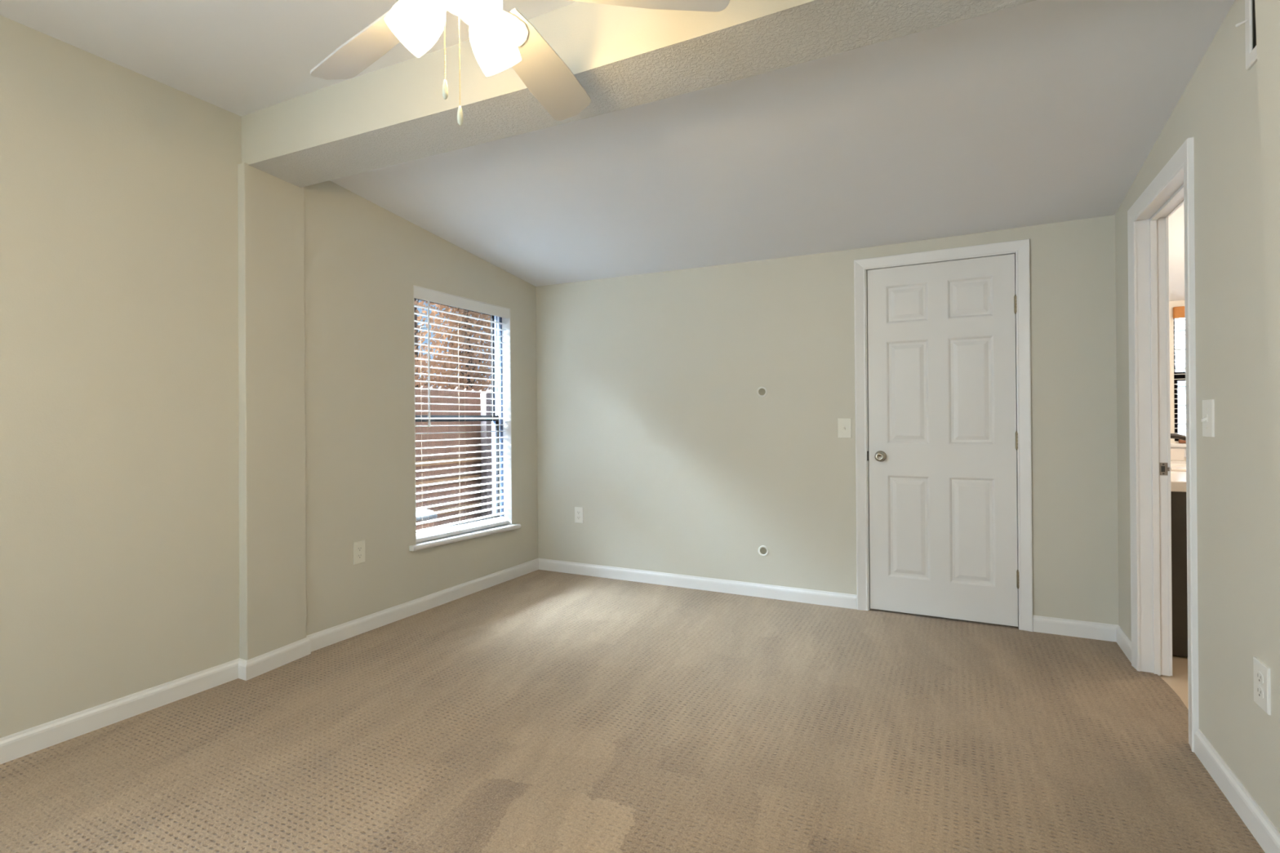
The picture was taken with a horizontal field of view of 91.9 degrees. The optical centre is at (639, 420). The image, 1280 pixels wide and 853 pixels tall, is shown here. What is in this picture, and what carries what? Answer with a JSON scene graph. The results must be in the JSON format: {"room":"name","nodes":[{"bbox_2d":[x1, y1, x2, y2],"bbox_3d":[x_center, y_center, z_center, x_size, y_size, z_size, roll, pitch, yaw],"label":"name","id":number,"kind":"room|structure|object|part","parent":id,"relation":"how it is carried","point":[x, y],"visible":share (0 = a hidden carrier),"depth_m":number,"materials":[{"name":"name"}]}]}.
{"room":"empty bedroom","nodes":[
{"label":"empty bedroom","id":0,"kind":"room"},
{"bbox_2d":[0,15,537,737],"bbox_3d":[-2.395,-0.105,1.924,0.165,2.760,6.634,-1,0,27],"label":"wall","id":1,"kind":"structure","parent":0,"point":[119,444],"depth_m":2.55,"materials":[{"name":"paint"}]},
{"bbox_2d":[0,558,538,764],"bbox_3d":[-2.256,1.131,1.914,0.072,0.085,6.534,-1,0,27],"label":"baseboard","id":2,"kind":"structure","parent":1,"relation":"attached to","point":[19,744],"depth_m":2.74,"materials":[{"name":"white wood"}]},
{"bbox_2d":[352,540,364,564],"bbox_3d":[-1.538,0.722,3.389,0.009,0.120,0.073,-1,0,27],"label":"wall outlet","id":3,"kind":"object","parent":1,"relation":"attached to","point":[358,547],"visible":1,"depth_m":3.38,"materials":[{"name":"white plastic"}]},
{"bbox_2d":[356,553,362,558],"bbox_3d":[-1.535,0.742,3.388,0.003,0.029,0.033,-1,0,27],"label":"receptacle","id":4,"kind":"object","parent":3,"relation":"attached to","point":[358,555],"depth_m":3.39,"materials":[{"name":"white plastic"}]},
{"bbox_2d":[356,546,362,551],"bbox_3d":[-1.535,0.703,3.388,0.003,0.029,0.033,-1,0,27],"label":"receptacle","id":5,"kind":"object","parent":3,"relation":"attached to","point":[359,548],"depth_m":3.39,"materials":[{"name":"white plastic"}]},
{"bbox_2d":[408,284,520,551],"bbox_3d":[-1.211,-0.011,4.181,0.203,1.622,1.014,-1,0,27],"label":"window","id":6,"kind":"structure","parent":1,"relation":"in","point":[474,534],"depth_m":4.56,"materials":[{"name":"white wood"}]},
{"bbox_3d":[-1.288,-0.396,4.217,0.020,0.802,0.862,-1,0,27],"label":"sash","id":7,"kind":"part","parent":6,"relation":"part of","materials":[{"name":"white plastic"}]},
{"bbox_3d":[-1.242,0.348,4.197,0.020,0.766,0.862,-1,0,27],"label":"sash","id":8,"kind":"part","parent":6,"relation":"part of","materials":[{"name":"white plastic"}]},
{"bbox_2d":[413,286,509,542],"bbox_3d":[-1.190,-0.028,4.168,0.072,1.577,0.900,-1,0,27],"label":"window blind","id":9,"kind":"object","parent":6,"relation":"attached to","point":[420,293],"visible":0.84,"depth_m":4.11,"materials":[{"name":"white plastic"}]},
{"bbox_3d":[-1.350,-0.024,3.876,0.054,1.500,0.001,-1,0,27],"label":"ladder cord","id":10,"kind":"part","parent":9,"relation":"part of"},
{"bbox_3d":[-1.199,-0.026,4.169,0.054,1.500,0.001,-1,0,27],"label":"ladder cord","id":11,"kind":"part","parent":9,"relation":"part of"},
{"bbox_3d":[-1.192,0.729,4.173,0.050,0.062,0.881,-1,0,27],"label":"rail","id":12,"kind":"part","parent":9,"relation":"part of","materials":[{"name":"white plastic"}]},
{"bbox_3d":[-1.044,-0.027,4.471,0.054,1.500,0.001,-1,0,27],"label":"ladder cord","id":13,"kind":"part","parent":9,"relation":"part of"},
{"bbox_3d":[-1.166,0.774,4.161,0.119,0.052,1.014,-1,0,27],"label":"sill","id":14,"kind":"part","parent":6,"relation":"part of","materials":[{"name":"white wood"}]},
{"bbox_3d":[-1.262,-0.020,4.205,0.089,1.599,0.907,-1,0,27],"label":"frame","id":15,"kind":"part","parent":6,"relation":"part of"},
{"bbox_2d":[237,162,306,660],"bbox_3d":[-1.743,0.006,2.958,0.068,2.365,0.325,-1,0,27],"label":"wall","id":16,"kind":"structure","parent":0,"point":[272,375],"depth_m":2.92,"materials":[{"name":"paint"}]},
{"bbox_2d":[0,0,576,116],"bbox_3d":[-1.247,-1.443,0.073,3.919,0.184,4.401,-1,0,27],"label":"ceiling","id":17,"kind":"structure","parent":0,"point":[241,58],"depth_m":2.23,"materials":[{"name":"paint"}]},
{"bbox_2d":[310,0,729,125],"bbox_3d":[-0.432,-1.018,1.519,1.236,0.687,1.235,-1,0,27],"label":"ceiling fan","id":18,"kind":"object","parent":17,"relation":"hanging from","point":[500,39],"visible":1,"depth_m":1.56,"materials":[{"name":"white wood"}]},
{"bbox_3d":[-0.750,-1.046,1.725,0.488,0.070,0.135,-1,0,37],"label":"blade","id":19,"kind":"part","parent":18,"relation":"part of","materials":[{"name":"white wood"}]},
{"bbox_3d":[-0.536,-0.949,1.480,0.139,0.141,0.110,-1,0,-4],"label":"lamp shade","id":20,"kind":"part","parent":18,"relation":"part of","materials":[{"name":"white glass"}]},
{"bbox_2d":[438,0,448,12],"bbox_3d":[-0.484,-1.006,1.479,0.052,0.052,0.055,-1,0,27],"label":"socket","id":21,"kind":"object","parent":18,"relation":"attached to","point":[441,2],"depth_m":1.47,"materials":[{"name":"white metal"}]},
{"bbox_3d":[-0.446,-0.889,1.414,0.003,0.219,0.003,-1,0,27],"label":"pull chain","id":22,"kind":"part","parent":18,"relation":"part of","materials":[{"name":"gold metal"}]},
{"bbox_3d":[-0.445,-0.757,1.414,0.013,0.045,0.013,-1,0,27],"label":"pull knob","id":23,"kind":"part","parent":18,"relation":"part of","materials":[{"name":"white plastic"}]},
{"bbox_3d":[-0.412,-0.859,1.413,0.003,0.280,0.003,-1,0,27],"label":"pull chain","id":24,"kind":"part","parent":18,"relation":"part of","materials":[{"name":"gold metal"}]},
{"bbox_3d":[-0.411,-0.697,1.413,0.013,0.044,0.013,-1,0,27],"label":"pull knob","id":25,"kind":"part","parent":18,"relation":"part of","materials":[{"name":"white plastic"}]},
{"bbox_3d":[-0.375,-0.969,1.400,0.042,0.069,0.066,-1,0,-13],"label":"bulb","id":26,"kind":"part","parent":18,"relation":"part of","materials":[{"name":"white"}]},
{"bbox_3d":[-0.368,-0.950,1.384,0.110,0.141,0.139,-1,0,-27],"label":"lamp shade","id":27,"kind":"part","parent":18,"relation":"part of","materials":[{"name":"white glass"}]},
{"bbox_3d":[-0.370,-0.950,1.577,0.110,0.141,0.139,-1,0,27],"label":"lamp shade","id":28,"kind":"part","parent":18,"relation":"part of","materials":[{"name":"white glass"}]},
{"bbox_3d":[-0.292,-1.050,1.870,0.135,0.070,0.488,-1,0,19],"label":"blade","id":29,"kind":"part","parent":18,"relation":"part of","materials":[{"name":"white wood"}]},
{"bbox_3d":[-0.012,-1.053,1.479,0.488,0.070,0.135,-1,0,1],"label":"blade","id":30,"kind":"part","parent":18,"relation":"part of","materials":[{"name":"white wood"}]},
{"bbox_2d":[240,0,1035,187],"bbox_3d":[-0.151,-1.323,2.138,3.650,0.404,0.274,-1,0,27],"label":"ceiling beam","id":31,"kind":"structure","parent":17,"relation":"attached to","point":[623,57],"depth_m":2.10,"materials":[{"name":"paint"}]},
{"bbox_2d":[0,569,1265,852],"bbox_3d":[0.522,1.204,1.423,5.791,0.110,8.400,-1,0,27],"label":"floor","id":32,"kind":"structure","parent":0,"point":[539,711],"depth_m":2.19,"materials":[{"name":"carpet"}]},
{"bbox_2d":[1170,491,1187,657],"bbox_3d":[3.153,0.731,3.663,0.582,0.790,1.762,-1,0,27],"label":"vanity cabinet","id":33,"kind":"object","parent":32,"relation":"on","point":[1179,511],"visible":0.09,"depth_m":2.96,"materials":[{"name":"brown wood"}]},
{"bbox_2d":[1170,433,1186,492],"bbox_3d":[3.138,0.203,3.660,0.567,0.264,1.777,-1,0,27],"label":"countertop","id":34,"kind":"structure","parent":33,"relation":"on","point":[1178,466],"depth_m":3.65,"materials":[{"name":"white stone"}]},
{"bbox_3d":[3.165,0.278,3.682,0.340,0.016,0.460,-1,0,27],"label":"sink bowl","id":35,"kind":"part","parent":34,"relation":"part of","materials":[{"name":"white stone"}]},
{"bbox_2d":[1170,433,1186,440],"bbox_3d":[3.094,0.178,3.675,0.331,0.214,0.135,-1,0,27],"label":"faucet","id":36,"kind":"object","parent":34,"relation":"on","point":[1177,436],"depth_m":3.66,"materials":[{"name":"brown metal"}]},
{"bbox_2d":[329,0,1235,286],"bbox_3d":[0.347,-1.222,3.172,3.919,0.398,2.019,-1,0,27],"label":"ceiling","id":37,"kind":"structure","parent":0,"point":[1037,112],"depth_m":2.76,"materials":[{"name":"paint"}]},
{"bbox_2d":[536,214,1118,625],"bbox_3d":[0.820,0.046,4.070,3.919,2.400,0.120,-1,0,27],"label":"wall","id":38,"kind":"structure","parent":0,"point":[652,420],"depth_m":4.01,"materials":[{"name":"paint"}]},
{"bbox_2d":[574,506,583,523],"bbox_3d":[-0.460,0.712,4.659,0.073,0.120,0.009,-1,0,27],"label":"wall outlet","id":39,"kind":"object","parent":38,"relation":"attached to","point":[579,516],"visible":1,"depth_m":4.65,"materials":[{"name":"white plastic"}]},
{"bbox_2d":[538,558,857,609],"bbox_3d":[0.259,1.109,4.287,2.368,0.085,0.013,-1,0,27],"label":"baseboard","id":40,"kind":"structure","parent":38,"relation":"attached to","point":[753,589],"depth_m":4.18,"materials":[{"name":"white wood"}]},
{"bbox_2d":[756,386,767,397],"bbox_3d":[0.792,-0.186,4.015,0.069,0.069,0.012,-1,0,27],"label":"cable grommet","id":41,"kind":"object","parent":38,"relation":"attached to","point":[762,391],"visible":1,"depth_m":4.01,"materials":[{"name":"white plastic"}]},
{"bbox_2d":[758,545,768,555],"bbox_3d":[0.801,0.846,4.015,0.069,0.069,0.012,-1,0,27],"label":"cable grommet","id":42,"kind":"object","parent":38,"relation":"attached to","point":[764,551],"visible":1,"depth_m":4.01,"materials":[{"name":"white plastic"}]},
{"bbox_2d":[837,417,851,437],"bbox_3d":[1.247,0.046,3.773,0.080,0.120,0.020,-1,0,27],"label":"light switch","id":43,"kind":"object","parent":38,"relation":"attached to","point":[844,424],"visible":1,"depth_m":3.77,"materials":[{"name":"white plastic"}]},
{"bbox_2d":[865,253,1019,627],"bbox_3d":[1.724,0.104,3.569,0.806,2.068,0.185,-1,0,27],"label":"door","id":44,"kind":"structure","parent":38,"relation":"in","point":[942,434],"depth_m":3.53,"materials":[{"name":"white paint"}]},
{"bbox_3d":[1.419,0.213,3.659,0.066,0.066,0.066,-1,0,27],"label":"knob","id":45,"kind":"part","parent":44,"relation":"part of","materials":[{"name":"silver metal"}]},
{"bbox_2d":[853,239,1032,631],"bbox_3d":[1.705,0.083,3.537,0.902,2.112,0.018,-1,0,27],"label":"door frame","id":46,"kind":"structure","parent":38,"relation":"attached to","point":[1020,247],"depth_m":3.39,"materials":[{"name":"white wood"}]},
{"bbox_2d":[1032,615,1119,641],"bbox_3d":[2.283,1.091,3.248,0.373,0.085,0.013,-1,0,27],"label":"baseboard","id":47,"kind":"structure","parent":38,"relation":"attached to","point":[1065,627],"depth_m":3.24,"materials":[{"name":"white wood"}]},
{"bbox_2d":[1168,203,1184,301],"bbox_3d":[3.342,-1.117,2.663,1.872,0.597,3.600,-1,0,27],"label":"wall","id":48,"kind":"structure","parent":0,"point":[1176,233],"depth_m":3.61,"materials":[{"name":"paint"}]},
{"bbox_2d":[1168,300,1186,461],"bbox_3d":[4.147,0.017,4.210,1.872,2.400,0.120,-1,0,27],"label":"wall","id":49,"kind":"structure","parent":0,"point":[1179,303],"depth_m":4.35,"materials":[{"name":"paint"}]},
{"bbox_2d":[1170,448,1184,460],"bbox_3d":[3.540,0.240,4.441,0.567,0.084,0.020,-1,0,27],"label":"backsplash","id":50,"kind":"structure","parent":49,"relation":"attached to","point":[1176,454],"depth_m":4.32,"materials":[{"name":"beige tile"}]},
{"bbox_2d":[1170,318,1186,457],"bbox_3d":[4.023,-0.267,4.231,0.908,1.040,0.115,-1,0,27],"label":"window","id":51,"kind":"structure","parent":49,"relation":"in","point":[1183,446],"depth_m":4.36,"materials":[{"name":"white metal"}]},
{"bbox_3d":[4.015,0.206,4.208,0.908,0.095,0.065,-1,0,27],"label":"sill","id":52,"kind":"part","parent":51,"relation":"part of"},
{"bbox_2d":[1173,306,1186,433],"bbox_3d":[4.060,-0.337,4.184,0.706,0.920,0.057,-1,0,27],"label":"window blind","id":53,"kind":"object","parent":51,"relation":"attached to","point":[1178,312],"visible":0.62,"depth_m":4.33,"materials":[{"name":"brown wood"}]},
{"bbox_3d":[4.086,-0.322,4.234,0.698,0.930,0.050,-1,0,27],"label":"frame","id":54,"kind":"part","parent":51,"relation":"part of","materials":[{"name":"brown metal"}]},
{"bbox_2d":[1178,439,1186,443],"bbox_3d":[3.806,0.145,4.298,0.100,0.030,0.029,-1,0,27],"label":"soap bar","id":55,"kind":"object","parent":51,"relation":"on","point":[1180,440],"visible":0.43,"depth_m":4.30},
{"bbox_2d":[1115,0,1279,832],"bbox_3d":[1.375,-0.138,0.980,0.104,2.760,8.400,-1,0,27],"label":"wall","id":56,"kind":"structure","parent":0,"point":[1238,612],"depth_m":1.85,"materials":[{"name":"paint"}]},
{"bbox_2d":[1115,626,1131,662],"bbox_3d":[2.364,1.090,3.012,0.013,0.085,0.331,-1,0,27],"label":"baseboard","id":57,"kind":"structure","parent":56,"relation":"attached to","point":[1122,640],"depth_m":3.02,"materials":[{"name":"white wood"}]},
{"bbox_2d":[1136,169,1183,676],"bbox_3d":[2.146,0.088,2.459,0.124,2.104,0.826,-1,0,27],"label":"door jamb","id":58,"kind":"object","parent":56,"relation":"in","point":[1153,226],"depth_m":2.76,"materials":[{"name":"wood"}]},
{"bbox_3d":[2.340,0.216,2.752,0.041,0.056,0.016,-1,0,18],"label":"strike plate","id":59,"kind":"part","parent":58,"relation":"part of","materials":[{"name":"metal"}]},
{"bbox_3d":[2.193,0.085,2.435,0.018,2.099,0.826,-1,0,27],"label":"casing","id":60,"kind":"part","parent":58,"relation":"part of","materials":[{"name":"white wood"}]},
{"bbox_2d":[1127,137,1199,752],"bbox_3d":[2.085,0.083,2.491,0.018,2.106,0.839,-1,0,27],"label":"door frame","id":61,"kind":"structure","parent":56,"relation":"attached to","point":[1183,158],"depth_m":2.17,"materials":[{"name":"white wood"}]},
{"bbox_2d":[1201,399,1214,437],"bbox_3d":[1.836,-0.007,2.008,0.020,0.120,0.091,-1,0,27],"label":"light switch","id":62,"kind":"object","parent":56,"relation":"attached to","point":[1208,406],"visible":1,"depth_m":1.99,"materials":[{"name":"white plastic"}]},
{"bbox_2d":[1194,728,1279,852],"bbox_3d":[1.727,1.096,1.772,0.013,0.085,0.772,-1,0,27],"label":"baseboard","id":63,"kind":"structure","parent":56,"relation":"attached to","point":[1266,834],"depth_m":1.79,"materials":[{"name":"white wood"}]},
{"bbox_2d":[1235,0,1257,70],"bbox_3d":[1.598,-1.076,1.576,0.029,0.218,0.319,-1,0,27],"label":"air vent","id":64,"kind":"object","parent":56,"relation":"in","point":[1250,10],"visible":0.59,"depth_m":1.68,"materials":[{"name":"white metal"}]},
{"bbox_3d":[1.662,-1.099,1.707,0.010,0.009,0.030,-1,0,-7],"label":"lever","id":65,"kind":"part","parent":64,"relation":"part of","materials":[{"name":"white metal"}]},
{"bbox_3d":[1.606,-1.077,1.570,0.010,0.218,0.315,-1,0,27],"label":"vent frame","id":66,"kind":"part","parent":64,"relation":"part of","materials":[{"name":"white metal"}]},
{"bbox_2d":[1253,656,1271,715],"bbox_3d":[1.672,0.712,1.665,0.009,0.122,0.091,-1,0,27],"label":"wall outlet","id":67,"kind":"object","parent":56,"relation":"attached to","point":[1261,672],"visible":1,"depth_m":1.65,"materials":[{"name":"white plastic"}]},
{"bbox_2d":[1256,685,1263,698],"bbox_3d":[1.670,0.732,1.666,0.003,0.030,0.041,-1,0,27],"label":"receptacle","id":68,"kind":"object","parent":67,"relation":"attached to","point":[1260,689],"depth_m":1.66,"materials":[{"name":"white plastic"}]},
{"bbox_2d":[1256,671,1263,684],"bbox_3d":[1.669,0.692,1.666,0.003,0.030,0.041,-1,0,27],"label":"receptacle","id":69,"kind":"object","parent":67,"relation":"attached to","point":[1260,674],"depth_m":1.66,"materials":[{"name":"white plastic"}]},
{"bbox_2d":[1254,0,1279,631],"bbox_3d":[1.446,0.006,1.323,0.105,2.310,0.274,-1,0,27],"label":"wall","id":70,"kind":"structure","parent":0,"point":[1267,11],"depth_m":1.42,"materials":[{"name":"paint"}]},
{"label":"outside","id":71,"kind":"structure","parent":0,"visible":0},
{"bbox_3d":[-4.845,1.571,9.243,10.908,0.250,20.000,-1,0,27],"label":"ground","id":72,"kind":"structure","parent":71,"visible":0},
{"bbox_2d":[416,508,437,530],"bbox_3d":[-2.138,1.134,5.927,0.380,0.577,0.380,-1,0,27],"label":"bin","id":73,"kind":"object","parent":72,"relation":"on","point":[424,511],"visible":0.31,"depth_m":5.83,"materials":[{"name":"white plastic"}]},
{"bbox_3d":[-2.141,0.892,5.927,0.380,0.092,0.380,-1,0,27],"label":"lid","id":74,"kind":"part","parent":73,"relation":"part of","materials":[{"name":"white plastic"}]},
{"bbox_2d":[413,298,456,389],"bbox_3d":[-3.108,-0.481,8.402,0.735,3.930,1.083,-1,0,27],"label":"tree","id":75,"kind":"object","parent":72,"relation":"on","point":[417,362],"visible":0.12,"depth_m":8.48,"materials":[{"name":"brown plant"}]},
{"bbox_2d":[414,386,490,526],"bbox_3d":[-3.377,0.523,4.889,0.155,1.920,12.006,-1,0,27],"label":"fence","id":76,"kind":"object","parent":72,"relation":"on","point":[417,392],"visible":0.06,"depth_m":7.24,"materials":[{"name":"brown wood"}]},
{"bbox_3d":[-3.411,0.484,4.903,0.042,0.060,12.000,-1,0,27],"label":"rail","id":77,"kind":"part","parent":76,"relation":"part of","materials":[{"name":"brown wood"}]},
{"bbox_3d":[-3.409,0.709,4.903,0.042,0.060,12.000,-1,0,27],"label":"rail","id":78,"kind":"part","parent":76,"relation":"part of","materials":[{"name":"brown wood"}]},
{"bbox_3d":[-3.406,1.054,4.903,0.042,0.060,12.000,-1,0,27],"label":"rail","id":79,"kind":"part","parent":76,"relation":"part of","materials":[{"name":"brown wood"}]},
{"bbox_2d":[421,301,491,391],"bbox_3d":[-2.628,-0.490,9.333,0.740,3.939,1.094,-1,0,27],"label":"tree","id":80,"kind":"object","parent":72,"relation":"on","point":[465,353],"visible":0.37,"depth_m":9.14,"materials":[{"name":"brown plant"}]},
{"bbox_2d":[473,315,491,389],"bbox_3d":[-2.151,-0.495,10.263,0.748,3.941,1.090,-1,0,27],"label":"tree","id":81,"kind":"object","parent":72,"relation":"on","point":[489,318],"visible":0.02,"depth_m":10.02,"materials":[{"name":"brown plant"}]},
{"bbox_2d":[480,389,492,516],"bbox_3d":[-1.755,0.490,7.723,0.090,1.959,0.570,-1,0,27],"label":"board","id":82,"kind":"object","parent":72,"relation":"on","point":[483,395],"visible":0.24,"depth_m":7.48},
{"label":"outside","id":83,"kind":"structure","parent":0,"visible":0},
{"bbox_3d":[2.350,1.508,11.110,22.000,0.250,10.100,-1,0,27],"label":"ground","id":84,"kind":"structure","parent":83,"visible":0},
{"bbox_2d":[1174,317,1186,435],"bbox_3d":[7.255,-0.360,6.465,9.000,3.900,0.165,-1,0,27],"label":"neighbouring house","id":85,"kind":"structure","parent":84,"relation":"on","point":[1176,322],"depth_m":6.97,"materials":[{"name":"white"}]}
]}

